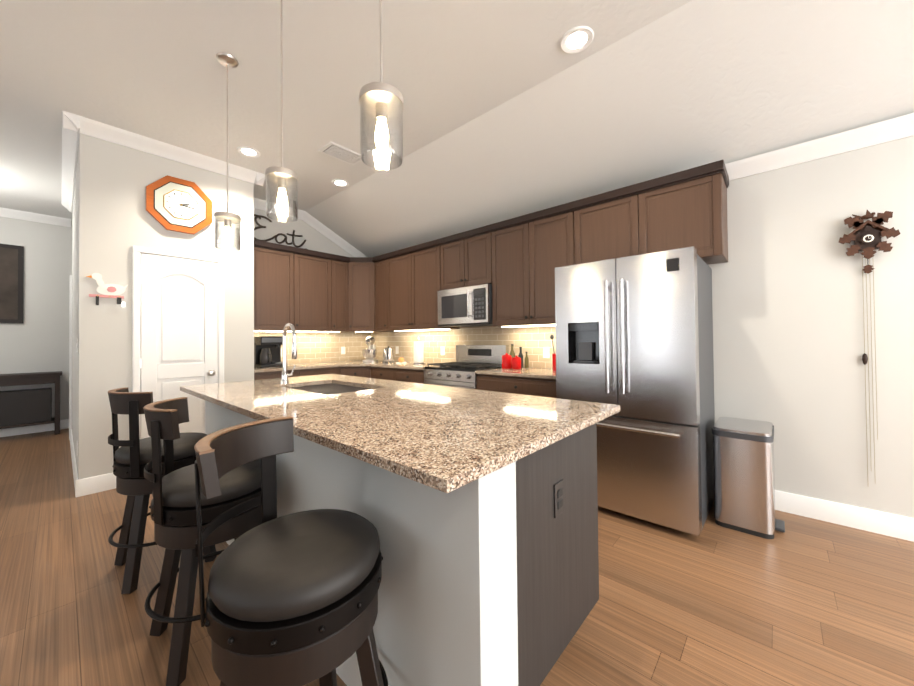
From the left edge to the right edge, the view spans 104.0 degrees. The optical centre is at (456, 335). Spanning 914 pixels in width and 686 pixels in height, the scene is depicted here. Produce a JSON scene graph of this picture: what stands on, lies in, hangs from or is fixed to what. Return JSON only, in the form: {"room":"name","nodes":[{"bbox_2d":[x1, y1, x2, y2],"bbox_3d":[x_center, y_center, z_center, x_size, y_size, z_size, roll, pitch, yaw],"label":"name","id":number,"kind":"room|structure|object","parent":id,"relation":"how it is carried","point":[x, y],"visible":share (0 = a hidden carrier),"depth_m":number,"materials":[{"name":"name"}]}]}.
{"room":"kitchen","nodes":[
{"label":"kitchen","id":0,"kind":"room"},
{"bbox_2d":[0,216,71,419],"bbox_3d":[-6.313,-0.174,4.627,0.120,3.050,8.630,-1,-1,42],"label":"wall","id":1,"kind":"structure","parent":0,"point":[37,340],"depth_m":5.04,"materials":[{"name":"paint"}]},
{"bbox_2d":[0,244,23,322],"bbox_3d":[-6.234,-0.700,4.612,0.031,1.060,0.810,-1,-1,42],"label":"picture frame","id":2,"kind":"object","parent":1,"relation":"attached to","point":[11,283],"visible":0.9,"depth_m":4.83,"materials":[{"name":"black wood"}]},
{"bbox_2d":[0,419,67,436],"bbox_3d":[-7.393,1.278,3.288,0.016,0.135,5.200,-1,-1,42],"label":"baseboard","id":3,"kind":"structure","parent":1,"relation":"attached to","point":[63,423],"depth_m":4.95,"materials":[{"name":"white wood"}]},
{"bbox_2d":[0,207,70,226],"bbox_3d":[-7.394,-1.655,3.298,0.095,0.100,5.200,-1,-1,42],"label":"crown molding","id":4,"kind":"structure","parent":1,"relation":"attached to","point":[4,212],"depth_m":4.97,"materials":[{"name":"white"}]},
{"bbox_2d":[72,133,253,478],"bbox_3d":[-3.621,-0.207,4.270,2.660,3.050,1.300,-1,-1,42],"label":"wall","id":5,"kind":"structure","parent":0,"point":[114,221],"depth_m":3.10,"materials":[{"name":"paint"}]},
{"bbox_2d":[61,111,79,212],"bbox_3d":[-4.068,-1.684,3.739,2.756,0.100,0.095,-1,-1,42],"label":"crown molding","id":6,"kind":"structure","parent":5,"relation":"attached to","point":[75,125],"depth_m":3.33,"materials":[{"name":"white"}]},
{"bbox_2d":[68,275,83,496],"bbox_3d":[-4.060,0.256,3.774,2.697,2.120,0.021,-1,-1,42],"label":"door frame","id":7,"kind":"structure","parent":5,"relation":"attached to","point":[75,475],"depth_m":4.59,"materials":[{"name":"white wood"}]},
{"bbox_2d":[80,473,115,495],"bbox_3d":[-2.931,1.228,2.999,0.016,0.135,0.300,-1,-1,42],"label":"baseboard","id":8,"kind":"structure","parent":5,"relation":"attached to","point":[95,484],"depth_m":2.95,"materials":[{"name":"white wood"}]},
{"bbox_2d":[86,273,127,306],"bbox_3d":[-2.943,-0.385,3.010,0.036,0.272,0.258,-1,-1,42],"label":"duck figurine","id":9,"kind":"object","parent":5,"relation":"attached to","point":[108,290],"visible":1,"depth_m":3.01,"materials":[{"name":"white wood"}]},
{"bbox_2d":[80,116,264,185],"bbox_3d":[-2.573,-1.704,3.411,0.095,0.100,1.376,-1,-1,42],"label":"crown molding","id":10,"kind":"structure","parent":5,"relation":"attached to","point":[89,127],"depth_m":3.28,"materials":[{"name":"white wood"}]},
{"bbox_2d":[132,246,223,438],"bbox_3d":[-2.581,0.252,3.358,0.087,2.087,0.696,-1,-1,42],"label":"pantry door","id":11,"kind":"structure","parent":5,"relation":"in","point":[182,321],"depth_m":3.36,"materials":[{"name":"white wood"}]},
{"bbox_2d":[146,175,211,234],"bbox_3d":[-2.616,-1.234,3.383,0.051,0.500,0.500,-1,-1,42],"label":"wall clock","id":12,"kind":"object","parent":5,"relation":"attached to","point":[178,205],"visible":1,"depth_m":3.36,"materials":[{"name":"brown wood"}]},
{"bbox_2d":[254,208,370,363],"bbox_3d":[-2.202,-0.211,5.085,0.120,3.050,2.210,-1,-1,42],"label":"wall","id":13,"kind":"structure","parent":0,"point":[315,239],"depth_m":4.97,"materials":[{"name":"paint"}]},
{"bbox_2d":[254,240,301,331],"bbox_3d":[-2.412,-0.599,4.508,0.346,1.074,0.661,-1,-1,42],"label":"upper cabinet","id":14,"kind":"object","parent":13,"relation":"attached to","point":[277,304],"depth_m":4.43,"materials":[{"name":"brown wood"}]},
{"bbox_2d":[254,214,306,248],"bbox_3d":[-2.384,-1.369,4.795,0.027,0.382,0.750,-1,-1,42],"label":"eat sign","id":15,"kind":"object","parent":13,"relation":"attached to","point":[273,237],"visible":0.77,"depth_m":4.76,"materials":[{"name":"grey metal"}]},
{"bbox_2d":[254,198,366,256],"bbox_3d":[-2.104,-1.423,5.062,0.096,0.630,1.900,-1,-1,42],"label":"crown molding","id":16,"kind":"structure","parent":13,"relation":"attached to","point":[260,204],"depth_m":5.16,"materials":[{"name":"white"}]},
{"bbox_2d":[298,248,325,331],"bbox_3d":[-2.053,-0.598,4.906,0.346,1.074,0.630,-1,-1,42],"label":"upper cabinet","id":17,"kind":"object","parent":13,"relation":"attached to","point":[311,264],"depth_m":4.78,"materials":[{"name":"brown wood"}]},
{"bbox_2d":[326,253,345,331],"bbox_3d":[-1.778,-0.597,5.183,0.386,1.074,0.370,-1,-1,42],"label":"upper cabinet","id":18,"kind":"object","parent":13,"relation":"attached to","point":[335,264],"depth_m":5.04,"materials":[{"name":"brown wood"}]},
{"bbox_2d":[0,428,913,685],"bbox_3d":[-1.966,1.306,0.712,11.770,0.100,8.630,-1,-1,42],"label":"floor","id":19,"kind":"structure","parent":0,"point":[803,601],"depth_m":1.66,"materials":[{"name":"brown wood"}]},
{"bbox_2d":[0,371,61,434],"bbox_3d":[-5.838,0.927,4.694,0.400,0.840,0.870,-1,-1,42],"label":"console table","id":20,"kind":"object","parent":19,"relation":"on","point":[25,407],"visible":1,"depth_m":4.71,"materials":[{"name":"black wood"}]},
{"bbox_2d":[108,387,216,593],"bbox_3d":[-1.637,0.781,2.009,0.469,0.983,0.473,-1,-1,32],"label":"bar stool","id":21,"kind":"object","parent":19,"relation":"on","point":[132,456],"visible":0.73,"depth_m":1.81,"materials":[{"name":"wood"}]},
{"bbox_2d":[143,397,261,685],"bbox_3d":[-1.030,0.768,1.533,0.479,0.983,0.479,0,-1,-32],"label":"bar stool","id":22,"kind":"object","parent":19,"relation":"on","point":[172,506],"visible":0.67,"depth_m":1.35,"materials":[{"name":"leather"}]},
{"bbox_2d":[194,416,388,685],"bbox_3d":[-0.428,0.755,0.984,0.527,0.983,0.527,-1,-1,4],"label":"bar stool","id":23,"kind":"object","parent":19,"relation":"on","point":[291,599],"visible":1,"depth_m":0.85,"materials":[{"name":"leather"}]},
{"bbox_2d":[254,367,337,379],"bbox_3d":[-2.116,0.862,4.561,0.665,0.888,1.142,-1,-1,42],"label":"base cabinet","id":24,"kind":"object","parent":19,"relation":"on","point":[331,370],"depth_m":4.35,"materials":[{"name":"brown wood"}]},
{"bbox_2d":[254,360,382,372],"bbox_3d":[-1.843,0.403,4.895,0.641,0.030,2.002,-1,-1,42],"label":"countertop","id":25,"kind":"structure","parent":24,"relation":"on","point":[325,364],"depth_m":4.56,"materials":[{"name":"stone"}]},
{"bbox_2d":[254,336,282,367],"bbox_3d":[-2.337,0.198,4.459,0.303,0.375,0.300,-1,-1,42],"label":"coffee maker","id":26,"kind":"object","parent":25,"relation":"on","point":[267,351],"visible":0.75,"depth_m":4.38,"materials":[{"name":"black plastic"}]},
{"bbox_2d":[362,336,377,361],"bbox_3d":[-1.285,0.197,5.295,0.311,0.375,0.311,-1,-1,42],"label":"stand mixer","id":27,"kind":"object","parent":25,"relation":"on","point":[369,353],"visible":1,"depth_m":5.17,"materials":[{"name":"silver metal"}]},
{"bbox_2d":[338,366,369,377],"bbox_3d":[-1.370,0.862,5.169,0.960,0.888,0.960,-1,-1,42],"label":"base cabinet","id":28,"kind":"object","parent":19,"relation":"on","point":[361,371],"depth_m":4.76,"materials":[{"name":"brown wood"}]},
{"bbox_2d":[370,366,425,383],"bbox_3d":[-0.584,0.848,4.659,1.091,0.888,0.666,-1,-1,42],"label":"base cabinet","id":29,"kind":"object","parent":19,"relation":"on","point":[395,374],"depth_m":4.40,"materials":[{"name":"brown wood"}]},
{"bbox_2d":[340,361,435,369],"bbox_3d":[-0.756,0.388,4.645,1.308,0.030,0.920,-1,-1,42],"label":"countertop","id":30,"kind":"structure","parent":29,"relation":"on","point":[408,365],"depth_m":4.66,"materials":[{"name":"stone"}]},
{"bbox_2d":[383,346,393,361],"bbox_3d":[-0.995,0.264,5.191,0.183,0.234,0.183,-1,-1,42],"label":"kettle","id":31,"kind":"object","parent":30,"relation":"on","point":[388,354],"visible":1,"depth_m":5.12,"materials":[{"name":"silver metal"}]},
{"bbox_2d":[397,357,405,363],"bbox_3d":[-0.757,0.332,4.853,0.140,0.083,0.140,-1,-1,42],"label":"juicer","id":32,"kind":"object","parent":30,"relation":"on","point":[401,360],"visible":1,"depth_m":4.83,"materials":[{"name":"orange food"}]},
{"bbox_2d":[413,337,424,363],"bbox_3d":[-0.513,0.197,4.769,0.156,0.347,0.156,-1,-1,42],"label":"paper towel holder","id":33,"kind":"object","parent":30,"relation":"on","point":[418,351],"visible":1,"depth_m":4.71,"materials":[{"name":"white paper"}]},
{"bbox_2d":[203,399,611,685],"bbox_3d":[-0.583,0.813,2.046,2.537,0.889,0.897,-1,-1,42],"label":"kitchen island","id":34,"kind":"object","parent":19,"relation":"on","point":[478,509],"depth_m":1.11,"materials":[{"name":"paint"}]},
{"bbox_2d":[180,375,619,494],"bbox_3d":[-0.606,0.353,2.083,2.610,0.030,1.155,-1,-1,42],"label":"island countertop","id":35,"kind":"structure","parent":34,"relation":"on","point":[435,437],"depth_m":1.39,"materials":[{"name":"beige stone"}]},
{"bbox_2d":[280,323,296,382],"bbox_3d":[-1.236,0.129,2.682,0.219,0.448,0.111,-1,-1,42],"label":"faucet","id":36,"kind":"object","parent":35,"relation":"on","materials":[{"name":"silver metal"}]},
{"bbox_2d":[296,383,363,394],"bbox_3d":[-0.874,0.457,2.455,0.758,0.186,0.448,-1,-1,42],"label":"sink","id":37,"kind":"object","parent":35,"relation":"in","point":[327,388],"depth_m":2.62,"materials":[{"name":"grey metal"}]},
{"bbox_2d":[423,345,508,389],"bbox_3d":[0.083,0.694,4.014,0.750,1.165,0.683,-1,-1,42],"label":"gas range","id":38,"kind":"object","parent":19,"relation":"on","point":[471,360],"visible":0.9,"depth_m":3.99,"materials":[{"name":"silver metal"}]},
{"bbox_2d":[477,374,556,397],"bbox_3d":[0.759,0.818,3.476,0.950,0.888,0.629,-1,-1,42],"label":"base cabinet","id":39,"kind":"object","parent":19,"relation":"on","point":[541,387],"depth_m":3.24,"materials":[{"name":"brown wood"}]},
{"bbox_2d":[476,367,555,378],"bbox_3d":[0.750,0.357,3.477,0.948,0.030,0.641,-1,-1,42],"label":"countertop","id":40,"kind":"structure","parent":39,"relation":"on","point":[544,373],"depth_m":3.37,"materials":[{"name":"stone"}]},
{"bbox_2d":[502,353,508,368],"bbox_3d":[0.524,0.266,3.768,0.105,0.161,0.105,-1,-1,36],"label":"canister","id":41,"kind":"object","parent":40,"relation":"on","point":[505,358],"depth_m":3.72,"materials":[{"name":"red ceramic"}]},
{"bbox_2d":[510,344,514,356],"bbox_3d":[0.608,0.220,3.922,0.059,0.255,0.059,-1,-1,30],"label":"oil bottle","id":42,"kind":"object","parent":40,"relation":"on","point":[512,353],"depth_m":3.90,"materials":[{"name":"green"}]},
{"bbox_2d":[509,355,520,368],"bbox_3d":[0.613,0.274,3.688,0.095,0.141,0.095,-1,-1,36],"label":"canister","id":43,"kind":"object","parent":40,"relation":"on","point":[509,362],"depth_m":3.66,"materials":[{"name":"red ceramic"}]},
{"bbox_2d":[518,347,522,367],"bbox_3d":[0.690,0.233,3.862,0.053,0.225,0.053,-1,-1,30],"label":"oil bottle","id":44,"kind":"object","parent":40,"relation":"on","point":[520,355],"depth_m":3.84,"materials":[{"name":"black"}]},
{"bbox_2d":[524,352,528,367],"bbox_3d":[0.736,0.257,3.779,0.043,0.175,0.043,-1,-1,30],"label":"oil bottle","id":45,"kind":"object","parent":40,"relation":"on","point":[526,360],"depth_m":3.76,"materials":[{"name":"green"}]},
{"bbox_2d":[550,335,555,370],"bbox_3d":[0.974,0.162,3.429,0.120,0.350,0.163,-1,-1,42],"label":"utensil crock","id":46,"kind":"object","parent":40,"relation":"on","point":[553,359],"visible":0.27,"depth_m":3.41,"materials":[{"name":"red ceramic"}]},
{"bbox_2d":[555,246,714,535],"bbox_3d":[1.347,0.356,2.713,0.900,1.780,0.888,-1,-1,42],"label":"refrigerator","id":47,"kind":"object","parent":19,"relation":"on","point":[634,337],"visible":0.85,"depth_m":2.35,"materials":[{"name":"grey metal"}]},
{"bbox_2d":[712,417,784,538],"bbox_3d":[1.951,0.917,2.391,0.350,0.637,0.441,-1,-1,42],"label":"trash can","id":48,"kind":"object","parent":19,"relation":"on","point":[744,475],"visible":1,"depth_m":2.25,"materials":[{"name":"silver metal"}]},
{"bbox_2d":[0,0,913,256],"bbox_3d":[-1.996,-1.551,0.748,11.770,0.686,8.630,-1,-1,42],"label":"ceiling","id":49,"kind":"structure","parent":0,"point":[512,109],"depth_m":2.42,"materials":[{"name":"white paint"}]},
{"bbox_2d":[214,52,240,250],"bbox_3d":[-1.476,-1.169,2.297,0.146,1.222,0.146,-1,-1,42],"label":"pendant light","id":50,"kind":"object","parent":49,"relation":"hanging from","point":[227,218],"visible":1,"depth_m":2.28,"materials":[{"name":"silver metal"}]},
{"bbox_2d":[237,146,260,157],"bbox_3d":[-1.990,-1.755,3.414,0.196,0.010,0.196,-1,-1,42],"label":"recessed light","id":51,"kind":"object","parent":49,"relation":"in","point":[248,151],"visible":1,"depth_m":3.40,"materials":[{"name":"white"}]},
{"bbox_2d":[265,0,298,221],"bbox_3d":[-0.851,-1.182,1.735,0.146,1.222,0.146,-1,-1,42],"label":"pendant light","id":52,"kind":"object","parent":49,"relation":"hanging from","point":[282,177],"visible":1,"depth_m":1.72,"materials":[{"name":"clear glass"}]},
{"bbox_2d":[332,179,348,186],"bbox_3d":[-1.340,-1.753,4.107,0.196,0.010,0.196,-1,-1,42],"label":"recessed light","id":53,"kind":"object","parent":49,"relation":"in","point":[340,183],"visible":1,"depth_m":4.10,"materials":[{"name":"white"}]},
{"bbox_2d":[318,141,364,165],"bbox_3d":[-1.108,-1.760,3.468,0.230,0.015,0.380,-1,-1,42],"label":"ceiling vent","id":54,"kind":"object","parent":49,"relation":"in","point":[339,152],"visible":0.96,"depth_m":3.44,"materials":[{"name":"white metal"}]},
{"bbox_2d":[359,0,403,169],"bbox_3d":[-0.257,-1.196,1.200,0.146,1.222,0.146,-1,-1,42],"label":"pendant light","id":55,"kind":"object","parent":49,"relation":"hanging from","point":[381,102],"visible":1,"depth_m":1.17,"materials":[{"name":"clear glass"}]},
{"bbox_2d":[560,26,593,53],"bbox_3d":[0.730,-1.799,2.177,0.196,0.010,0.196,-1,-1,42],"label":"recessed light","id":56,"kind":"object","parent":49,"relation":"in","point":[577,39],"visible":1,"depth_m":2.17,"materials":[{"name":"white"}]},
{"bbox_2d":[393,136,913,517],"bbox_3d":[1.888,-0.016,2.972,9.020,2.520,0.120,-1,-1,42],"label":"wall","id":57,"kind":"structure","parent":0,"point":[789,319],"depth_m":2.38,"materials":[{"name":"paint"}]},
{"bbox_2d":[346,257,373,331],"bbox_3d":[-1.398,-0.598,5.400,0.661,1.074,0.661,-1,-1,42],"label":"upper cabinet","id":58,"kind":"object","parent":57,"relation":"attached to","point":[359,270],"depth_m":5.19,"materials":[{"name":"brown wood"}]},
{"bbox_2d":[374,253,389,331],"bbox_3d":[-0.985,-0.605,5.214,0.400,1.074,0.385,-1,-1,42],"label":"upper cabinet","id":59,"kind":"object","parent":57,"relation":"attached to","point":[381,263],"depth_m":5.08,"materials":[{"name":"brown wood"}]},
{"bbox_2d":[390,248,405,331],"bbox_3d":[-0.671,-0.611,4.958,0.629,1.074,0.346,-1,-1,42],"label":"upper cabinet","id":60,"kind":"object","parent":57,"relation":"attached to","point":[397,260],"depth_m":4.84,"materials":[{"name":"brown wood"}]},
{"bbox_2d":[254,326,555,368],"bbox_3d":[-0.721,-0.091,3.889,3.673,0.903,2.004,-1,-1,42],"label":"backsplash","id":61,"kind":"structure","parent":57,"relation":"attached to","point":[535,343],"depth_m":4.87,"materials":[{"name":"tile"}]},
{"bbox_2d":[406,238,459,330],"bbox_3d":[-0.281,-0.620,4.607,0.639,1.074,0.346,-1,-1,42],"label":"upper cabinet","id":62,"kind":"object","parent":57,"relation":"attached to","point":[423,261],"depth_m":4.50,"materials":[{"name":"brown wood"}]},
{"bbox_2d":[442,234,457,289],"bbox_3d":[0.075,-0.858,4.287,0.435,0.614,0.346,-1,-1,42],"label":"upper cabinet","id":63,"kind":"object","parent":57,"relation":"attached to","point":[449,244],"depth_m":4.19,"materials":[{"name":"brown wood"}]},
{"bbox_2d":[458,225,489,287],"bbox_3d":[0.317,-0.863,4.070,0.434,0.614,0.346,-1,-1,42],"label":"upper cabinet","id":64,"kind":"object","parent":57,"relation":"attached to","point":[474,244],"depth_m":3.95,"materials":[{"name":"brown wood"}]},
{"bbox_2d":[437,284,491,326],"bbox_3d":[0.160,-0.327,4.125,0.746,0.423,0.440,-1,-1,42],"label":"microwave","id":65,"kind":"object","parent":64,"relation":"attached to","point":[470,306],"visible":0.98,"depth_m":3.96,"materials":[{"name":"grey metal"}]},
{"bbox_2d":[490,216,521,327],"bbox_3d":[0.651,-0.641,3.769,0.565,1.074,0.346,-1,-1,42],"label":"upper cabinet","id":66,"kind":"object","parent":57,"relation":"attached to","point":[515,262],"depth_m":3.67,"materials":[{"name":"brown wood"}]},
{"bbox_2d":[522,200,581,326],"bbox_3d":[0.991,-0.648,3.463,0.568,1.074,0.346,-1,-1,42],"label":"upper cabinet","id":67,"kind":"object","parent":57,"relation":"attached to","point":[551,237],"depth_m":3.37,"materials":[{"name":"brown wood"}]},
{"bbox_2d":[582,187,629,262],"bbox_3d":[1.376,-0.872,3.117,0.585,0.644,0.346,-1,-1,42],"label":"upper cabinet","id":68,"kind":"object","parent":57,"relation":"attached to","point":[605,216],"depth_m":2.99,"materials":[{"name":"brown wood"}]},
{"bbox_2d":[626,160,728,264],"bbox_3d":[1.732,-0.879,2.797,0.589,0.644,0.346,-1,-1,42],"label":"upper cabinet","id":69,"kind":"object","parent":57,"relation":"attached to","point":[686,208],"depth_m":2.63,"materials":[{"name":"brown wood"}]},
{"bbox_2d":[725,113,913,180],"bbox_3d":[1.847,-1.227,2.868,8.900,0.100,0.096,-1,-1,42],"label":"crown molding","id":70,"kind":"structure","parent":57,"relation":"attached to","point":[900,127],"depth_m":2.34,"materials":[{"name":"white wood"}]},
{"bbox_2d":[775,490,913,541],"bbox_3d":[3.657,1.137,1.285,4.170,0.135,0.016,-1,-1,42],"label":"baseboard","id":71,"kind":"structure","parent":57,"relation":"attached to","point":[888,524],"depth_m":2.30,"materials":[{"name":"white wood"}]},
{"bbox_2d":[839,210,900,483],"bbox_3d":[2.577,0.079,2.225,0.255,1.736,0.065,-1,-1,42],"label":"cuckoo clock","id":72,"kind":"object","parent":57,"relation":"attached to","point":[867,239],"visible":1,"depth_m":2.23,"materials":[{"name":"brown wood"}]}
]}

